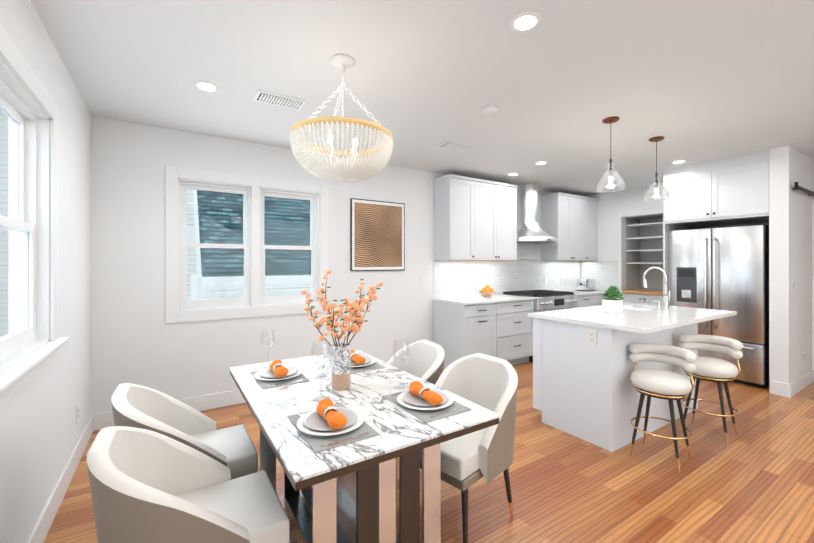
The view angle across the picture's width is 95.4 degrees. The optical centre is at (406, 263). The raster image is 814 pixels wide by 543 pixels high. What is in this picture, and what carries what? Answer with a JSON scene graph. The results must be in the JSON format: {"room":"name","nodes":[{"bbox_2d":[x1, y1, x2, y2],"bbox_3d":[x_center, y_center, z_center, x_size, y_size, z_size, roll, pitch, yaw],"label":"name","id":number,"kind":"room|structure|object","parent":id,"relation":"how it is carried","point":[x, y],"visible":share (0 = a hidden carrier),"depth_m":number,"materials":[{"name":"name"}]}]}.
{"room":"dining room and kitchen","nodes":[
{"label":"dining room and kitchen","id":0,"kind":"room"},
{"bbox_2d":[0,0,90,542],"bbox_3d":[-0.763,0.084,0.077,0.150,2.550,6.850,0,0,-33],"label":"wall","id":1,"kind":"structure","parent":0,"point":[41,430],"depth_m":2.07,"materials":[{"name":"white paint"}]},
{"bbox_2d":[0,23,69,407],"bbox_3d":[-1.659,-0.168,1.552,0.180,1.385,1.140,0,0,-33],"label":"window","id":2,"kind":"structure","parent":1,"relation":"in","point":[29,108],"depth_m":1.85,"materials":[{"name":"white wood"}]},
{"bbox_2d":[26,414,92,542],"bbox_3d":[-0.736,1.289,0.189,0.015,0.140,6.689,0,0,-33],"label":"baseboard","id":3,"kind":"structure","parent":1,"relation":"attached to","point":[40,530],"depth_m":2.08,"materials":[{"name":"white"}]},
{"bbox_2d":[76,403,78,423],"bbox_3d":[-2.251,1.030,2.535,0.008,0.120,0.075,0,0,-33],"label":"outlet","id":4,"kind":"object","parent":1,"relation":"attached to","point":[77,413],"visible":0.98,"depth_m":2.51,"materials":[{"name":"white plastic"}]},
{"bbox_2d":[91,116,553,413],"bbox_3d":[0.230,0.086,4.880,7.020,2.550,0.150,0,0,-33],"label":"wall","id":5,"kind":"structure","parent":0,"point":[136,339],"depth_m":3.40,"materials":[{"name":"white paint"}]},
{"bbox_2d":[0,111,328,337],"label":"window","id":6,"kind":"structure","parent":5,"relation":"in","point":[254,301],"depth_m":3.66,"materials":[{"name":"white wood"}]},
{"bbox_2d":[93,389,245,430],"bbox_3d":[-1.097,1.290,3.925,3.424,0.140,0.015,0,0,-33],"label":"baseboard","id":7,"kind":"structure","parent":5,"relation":"attached to","point":[101,420],"depth_m":3.42,"materials":[{"name":"white"}]},
{"bbox_2d":[350,198,404,270],"bbox_3d":[-0.336,-0.325,4.410,0.720,0.830,0.024,0,0,-33],"label":"picture","id":8,"kind":"object","parent":5,"relation":"attached to","point":[377,235],"visible":0.95,"depth_m":4.38,"materials":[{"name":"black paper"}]},
{"bbox_2d":[434,174,517,260],"bbox_3d":[0.964,-0.566,5.051,1.232,1.077,0.350,0,0,-33],"label":"upper cabinet","id":9,"kind":"object","parent":5,"relation":"attached to","point":[475,219],"visible":1,"depth_m":4.83,"materials":[{"name":"white paint"}]},
{"bbox_2d":[433,190,616,297],"bbox_3d":[1.895,-0.349,5.470,3.280,1.680,0.660,0,0,-33],"label":"backsplash","id":10,"kind":"structure","parent":5,"relation":"attached to","point":[528,269],"depth_m":5.77,"materials":[{"name":"tile"}]},
{"bbox_2d":[517,184,556,243],"bbox_3d":[1.919,-0.750,5.572,0.910,0.874,0.508,0,0,-33],"label":"range hood","id":11,"kind":"object","parent":5,"relation":"attached to","point":[529,229],"visible":0.96,"depth_m":5.54,"materials":[{"name":"metal"}]},
{"bbox_2d":[540,192,597,261],"bbox_3d":[2.728,-0.565,6.187,1.109,1.077,0.350,0,0,-33],"label":"upper cabinet","id":12,"kind":"object","parent":5,"relation":"attached to","point":[569,222],"visible":1,"depth_m":5.97,"materials":[{"name":"white paint"}]},
{"bbox_2d":[31,0,813,195],"bbox_3d":[2.853,-1.240,2.496,8.850,0.100,7.000,0,0,-33],"label":"ceiling","id":13,"kind":"structure","parent":0,"point":[691,82],"depth_m":2.35,"materials":[{"name":"white paint"}]},
{"bbox_2d":[193,81,218,92],"bbox_3d":[-1.353,-1.187,2.499,0.156,0.006,0.156,0,0,-33],"label":"recessed light","id":14,"kind":"object","parent":13,"relation":"in","point":[204,86],"visible":1,"depth_m":2.49,"materials":[{"name":"white"}]},
{"bbox_2d":[253,90,305,110],"bbox_3d":[-0.931,-1.183,2.711,0.340,0.012,0.190,0,0,-33],"label":"ceiling vent","id":15,"kind":"object","parent":13,"relation":"in","point":[278,100],"visible":1,"depth_m":2.69,"materials":[{"name":"white metal"}]},
{"bbox_2d":[290,54,392,182],"bbox_3d":[-0.379,-0.836,2.175,0.591,0.706,0.592,0,0,-33],"label":"chandelier","id":16,"kind":"object","parent":13,"relation":"hanging from","point":[327,168],"visible":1,"depth_m":2.01,"materials":[{"name":"white glass"}]},
{"bbox_2d":[437,141,472,151],"bbox_3d":[0.492,-1.183,3.770,0.340,0.012,0.190,0,0,-33],"label":"ceiling vent","id":17,"kind":"object","parent":13,"relation":"in","point":[451,145],"visible":1,"depth_m":3.74,"materials":[{"name":"white metal"}]},
{"bbox_2d":[481,105,497,114],"bbox_3d":[0.633,-1.175,2.850,0.124,0.029,0.124,0,0,-33],"label":"smoke detector","id":18,"kind":"object","parent":13,"relation":"attached to","point":[489,109],"visible":1,"depth_m":2.82,"materials":[{"name":"white plastic"}]},
{"bbox_2d":[507,173,518,175],"bbox_3d":[1.424,-1.186,4.965,0.156,0.006,0.156,0,0,-33],"label":"recessed light","id":19,"kind":"object","parent":13,"relation":"in","point":[513,174],"visible":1,"depth_m":4.96,"materials":[{"name":"white"}]},
{"bbox_2d":[509,12,541,32],"bbox_3d":[0.586,-1.188,1.833,0.156,0.006,0.156,0,0,-33],"label":"recessed light","id":20,"kind":"object","parent":13,"relation":"in","point":[524,22],"visible":1,"depth_m":1.83,"materials":[{"name":"white plastic"}]},
{"bbox_2d":[534,161,547,164],"bbox_3d":[1.593,-1.187,4.407,0.156,0.006,0.156,0,0,-33],"label":"recessed light","id":21,"kind":"object","parent":13,"relation":"in","point":[541,163],"visible":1,"depth_m":4.41,"materials":[{"name":"white plastic"}]},
{"bbox_2d":[597,116,624,191],"bbox_3d":[1.685,-0.897,3.063,0.210,0.584,0.210,0,0,-33],"label":"pendant light","id":22,"kind":"object","parent":13,"relation":"hanging from","point":[610,120],"visible":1,"depth_m":3.05,"materials":[{"name":"clear glass"}]},
{"bbox_2d":[644,136,669,200],"bbox_3d":[2.380,-0.897,3.535,0.210,0.584,0.210,0,0,-33],"label":"pendant light","id":23,"kind":"object","parent":13,"relation":"hanging from","point":[656,178],"visible":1,"depth_m":3.53,"materials":[{"name":"clear glass"}]},
{"bbox_2d":[671,160,686,163],"bbox_3d":[3.195,-1.187,4.357,0.156,0.006,0.156,0,0,-33],"label":"recessed light","id":24,"kind":"object","parent":13,"relation":"in","point":[679,162],"visible":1,"depth_m":4.36,"materials":[{"name":"white"}]},
{"bbox_2d":[44,361,813,542],"bbox_3d":[2.853,1.410,2.495,8.850,0.100,7.000,0,0,-33],"label":"floor","id":25,"kind":"structure","parent":0,"point":[753,482],"depth_m":2.27,"materials":[{"name":"brown wood"}]},
{"bbox_2d":[111,383,257,479],"bbox_3d":[-1.030,0.951,1.743,0.554,0.820,0.477,0,0,-33],"label":"dining chair","id":26,"kind":"object","parent":25,"relation":"on","point":[233,449],"visible":0.46,"depth_m":1.76,"materials":[{"name":"white leather"}]},
{"bbox_2d":[87,426,288,542],"bbox_3d":[-0.737,0.950,1.289,0.554,0.820,0.477,0,0,-33],"label":"dining chair","id":27,"kind":"object","parent":25,"relation":"on","point":[148,486],"visible":1,"depth_m":1.24,"materials":[{"name":"white leather"}]},
{"bbox_2d":[229,350,499,542],"bbox_3d":[-0.326,0.980,1.798,0.810,0.760,1.310,0,0,-33],"label":"dining table","id":28,"kind":"object","parent":25,"relation":"on","point":[349,492],"visible":0.67,"depth_m":1.43,"materials":[{"name":"stone"}]},
{"bbox_2d":[261,329,274,367],"bbox_3d":[-0.804,0.492,2.144,0.078,0.214,0.078,0,0,-33],"label":"wine glass","id":29,"kind":"object","parent":28,"relation":"on","point":[268,343],"visible":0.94,"depth_m":2.15,"materials":[{"name":"clear glass"}]},
{"bbox_2d":[250,360,309,388],"bbox_3d":[-0.678,0.564,1.958,0.244,0.069,0.330,0,0,-33],"label":"place setting","id":30,"kind":"object","parent":28,"relation":"on","point":[277,373],"visible":1,"depth_m":1.90,"materials":[{"name":"grey ceramic"}]},
{"bbox_2d":[310,340,331,402],"bbox_3d":[-0.377,0.473,1.628,0.092,0.252,0.092,0,0,-33],"label":"wine glass","id":31,"kind":"object","parent":28,"relation":"on","point":[322,364],"visible":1,"depth_m":1.64,"materials":[{"name":"clear glass"}]},
{"bbox_2d":[287,398,379,452],"bbox_3d":[-0.281,0.564,1.369,0.244,0.069,0.330,0,0,-33],"label":"place setting","id":32,"kind":"object","parent":28,"relation":"on","point":[326,424],"visible":1,"depth_m":1.31,"materials":[{"name":"grey ceramic"}]},
{"bbox_2d":[301,270,382,389],"bbox_3d":[-0.317,0.316,1.815,0.320,0.566,0.358,0,0,-33],"label":"vase","id":33,"kind":"object","parent":28,"relation":"on","point":[341,366],"visible":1,"depth_m":1.75,"materials":[{"name":"orange plant"}]},
{"bbox_2d":[326,350,385,373],"bbox_3d":[-0.308,0.564,2.196,0.244,0.069,0.330,0,0,-33],"label":"place setting","id":34,"kind":"object","parent":28,"relation":"on","point":[359,363],"visible":0.69,"depth_m":2.12,"materials":[{"name":"grey"}]},
{"bbox_2d":[393,339,409,389],"bbox_3d":[-0.027,0.486,1.788,0.082,0.225,0.082,0,0,-33],"label":"wine glass","id":35,"kind":"object","parent":28,"relation":"on","point":[400,358],"visible":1,"depth_m":1.80,"materials":[{"name":"clear glass"}]},
{"bbox_2d":[383,381,471,422],"bbox_3d":[0.077,0.564,1.588,0.244,0.069,0.330,0,0,-33],"label":"place setting","id":36,"kind":"object","parent":28,"relation":"on","point":[418,400],"visible":1,"depth_m":1.53,"materials":[{"name":"grey"}]},
{"bbox_2d":[387,339,444,384],"bbox_3d":[-0.052,0.951,2.420,0.554,0.820,0.477,0,0,-33],"label":"dining chair","id":37,"kind":"object","parent":25,"relation":"on","point":[425,361],"visible":0.12,"depth_m":2.56,"materials":[{"name":"white leather"}]},
{"bbox_2d":[433,301,499,370],"bbox_3d":[0.732,0.926,4.744,0.537,0.870,0.600,0,0,-33],"label":"base cabinet","id":38,"kind":"object","parent":25,"relation":"on","point":[461,330],"depth_m":4.54,"materials":[{"name":"white paint"}]},
{"bbox_2d":[432,294,535,304],"bbox_3d":[1.035,0.476,4.925,1.283,0.030,0.625,0,0,-33],"label":"countertop","id":39,"kind":"structure","parent":38,"relation":"on","point":[480,300],"depth_m":4.71,"materials":[{"name":"white stone"}]},
{"bbox_2d":[479,285,494,297],"bbox_3d":[1.080,0.374,4.981,0.230,0.171,0.230,0,0,-33],"label":"fruit bowl","id":40,"kind":"object","parent":39,"relation":"on","point":[487,290],"visible":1,"depth_m":4.94,"materials":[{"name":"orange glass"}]},
{"bbox_2d":[420,353,517,542],"bbox_3d":[0.294,0.951,1.984,0.598,0.820,0.520,0,0,-33],"label":"dining chair","id":41,"kind":"object","parent":25,"relation":"on","point":[491,384],"visible":0.69,"depth_m":1.87,"materials":[{"name":"white leather"}]},
{"bbox_2d":[500,301,533,364],"bbox_3d":[1.237,0.926,5.070,0.785,0.870,0.599,0,0,-33],"label":"base cabinet","id":42,"kind":"object","parent":25,"relation":"on","point":[500,326],"depth_m":4.85,"materials":[{"name":"white paint"}]},
{"bbox_2d":[502,289,577,361],"bbox_3d":[1.982,0.893,5.473,0.900,0.935,0.708,0,0,-33],"label":"range","id":43,"kind":"object","parent":25,"relation":"on","point":[547,300],"visible":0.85,"depth_m":5.24,"materials":[{"name":"metal"}]},
{"bbox_2d":[575,293,599,307],"bbox_3d":[2.582,0.926,5.937,0.604,0.870,0.599,0,0,-33],"label":"base cabinet","id":44,"kind":"object","parent":25,"relation":"on","point":[594,300],"depth_m":5.74,"materials":[{"name":"white paint"}]},
{"bbox_2d":[556,289,604,296],"bbox_3d":[2.798,0.476,6.060,1.103,0.030,0.625,0,0,-33],"label":"countertop","id":45,"kind":"structure","parent":44,"relation":"on","point":[580,293],"depth_m":5.81,"materials":[{"name":"white stone"}]},
{"bbox_2d":[577,279,595,290],"bbox_3d":[3.004,0.364,6.220,0.304,0.192,0.170,0,0,-33],"label":"toaster","id":46,"kind":"object","parent":45,"relation":"on","point":[586,284],"visible":1,"depth_m":6.14,"materials":[{"name":"metal"}]},
{"bbox_2d":[600,293,608,304],"bbox_3d":[3.020,0.926,6.219,0.558,0.870,0.599,0,0,-33],"label":"base cabinet","id":47,"kind":"object","parent":25,"relation":"on","point":[601,294],"depth_m":5.93,"materials":[{"name":"white paint"}]},
{"bbox_2d":[533,318,698,451],"bbox_3d":[1.909,0.915,3.350,1.492,0.890,0.680,0,0,-33],"label":"kitchen island","id":48,"kind":"object","parent":25,"relation":"on","point":[582,389],"depth_m":2.89,"materials":[{"name":"white paint"}]},
{"bbox_2d":[587,329,596,345],"bbox_3d":[1.390,0.560,2.790,0.010,0.120,0.076,0,0,-33],"label":"outlet","id":49,"kind":"object","parent":48,"relation":"attached to","point":[591,337],"visible":1,"depth_m":2.79,"materials":[{"name":"white plastic"}]},
{"bbox_2d":[528,302,731,333],"bbox_3d":[1.966,0.455,3.273,1.540,0.030,0.950,0,0,-33],"label":"island countertop","id":50,"kind":"structure","parent":48,"relation":"on","point":[634,321],"depth_m":3.01,"materials":[{"name":"white stone"}]},
{"bbox_2d":[603,286,623,313],"bbox_3d":[1.836,0.320,3.298,0.162,0.238,0.166,0,0,-33],"label":"potted plant","id":51,"kind":"object","parent":50,"relation":"on","point":[612,304],"visible":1,"depth_m":3.26,"materials":[{"name":"white ceramic"}]},
{"bbox_2d":[623,306,657,309],"bbox_3d":[2.308,0.569,3.702,0.520,0.222,0.360,0,0,-33],"label":"sink","id":52,"kind":"object","parent":50,"relation":"in","point":[624,307],"depth_m":3.84,"materials":[{"name":"white ceramic"}]},
{"bbox_2d":[643,267,669,309],"bbox_3d":[2.390,0.236,3.579,0.215,0.405,0.230,0,0,-33],"label":"faucet","id":53,"kind":"object","parent":50,"relation":"on","point":[666,298],"visible":1,"depth_m":3.52,"materials":[{"name":"silver metal"}]},
{"bbox_2d":[622,222,662,304],"bbox_3d":[3.915,0.365,5.938,0.588,1.988,0.616,0,0,-33],"label":"pantry shelves","id":54,"kind":"object","parent":25,"relation":"on","point":[644,296],"visible":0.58,"depth_m":5.86,"materials":[{"name":"white wood"}]},
{"bbox_2d":[629,343,696,473],"bbox_3d":[1.780,0.980,2.605,0.383,0.762,0.399,0,0,-33],"label":"bar stool","id":55,"kind":"object","parent":25,"relation":"on","point":[670,386],"visible":1,"depth_m":2.57,"materials":[{"name":"white leather"}]},
{"bbox_2d":[679,334,742,445],"bbox_3d":[2.416,0.980,2.965,0.383,0.762,0.402,0,0,-33],"label":"bar stool","id":56,"kind":"object","parent":25,"relation":"on","point":[719,371],"visible":0.92,"depth_m":2.92,"materials":[{"name":"white leather"}]},
{"bbox_2d":[663,150,768,304],"bbox_3d":[3.890,0.086,4.537,0.930,2.548,0.996,0,0,-33],"label":"upper cabinet","id":57,"kind":"object","parent":25,"relation":"on","point":[729,191],"visible":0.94,"depth_m":4.28,"materials":[{"name":"white paint"}]},
{"bbox_2d":[668,225,768,387],"bbox_3d":[3.872,0.473,4.548,0.833,1.775,0.914,0,0,-33],"label":"fridge","id":58,"kind":"object","parent":25,"relation":"on","point":[724,268],"visible":0.79,"depth_m":4.21,"materials":[{"name":"grey metal"}]},
{"bbox_2d":[585,183,768,299],"bbox_3d":[4.090,0.086,5.673,0.630,2.550,2.695,0,0,-33],"label":"wall","id":59,"kind":"structure","parent":0,"point":[619,211],"depth_m":6.14,"materials":[{"name":"white paint"}]},
{"bbox_2d":[769,146,813,392],"bbox_3d":[5.044,0.086,4.598,2.890,2.550,0.145,0,0,-33],"label":"wall","id":60,"kind":"structure","parent":0,"point":[790,259],"depth_m":3.85,"materials":[{"name":"white paint"}]},
{"bbox_2d":[770,380,790,397],"bbox_3d":[3.827,1.290,3.802,0.015,0.140,0.156,0,0,-33],"label":"baseboard","id":61,"kind":"structure","parent":60,"relation":"attached to","point":[780,388],"depth_m":3.79,"materials":[{"name":"white"}]},
{"bbox_2d":[791,280,793,290],"bbox_3d":[3.972,0.230,3.815,0.075,0.118,0.009,0,0,-33],"label":"light switch","id":62,"kind":"object","parent":60,"relation":"attached to","point":[792,285],"visible":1,"depth_m":3.80,"materials":[{"name":"white plastic"}]},
{"bbox_2d":[790,369,813,396],"bbox_3d":[4.280,1.290,4.010,0.970,0.140,0.015,0,0,-33],"label":"baseboard","id":63,"kind":"structure","parent":60,"relation":"attached to","point":[799,384],"depth_m":3.98,"materials":[{"name":"white"}]},
{"bbox_2d":[792,182,813,195],"bbox_3d":[4.955,-0.682,4.413,2.440,0.365,0.070,0,0,-33],"label":"barn door rail","id":64,"kind":"object","parent":60,"relation":"attached to","point":[802,189],"visible":1,"depth_m":3.86,"materials":[{"name":"black metal"}]},
{"bbox_2d":[812,199,813,368],"bbox_3d":[4.710,0.310,4.285,0.090,2.100,0.017,0,0,-33],"label":"door frame","id":65,"kind":"structure","parent":60,"relation":"attached to","point":[812,283],"depth_m":4.26,"materials":[{"name":"white"}]}
]}

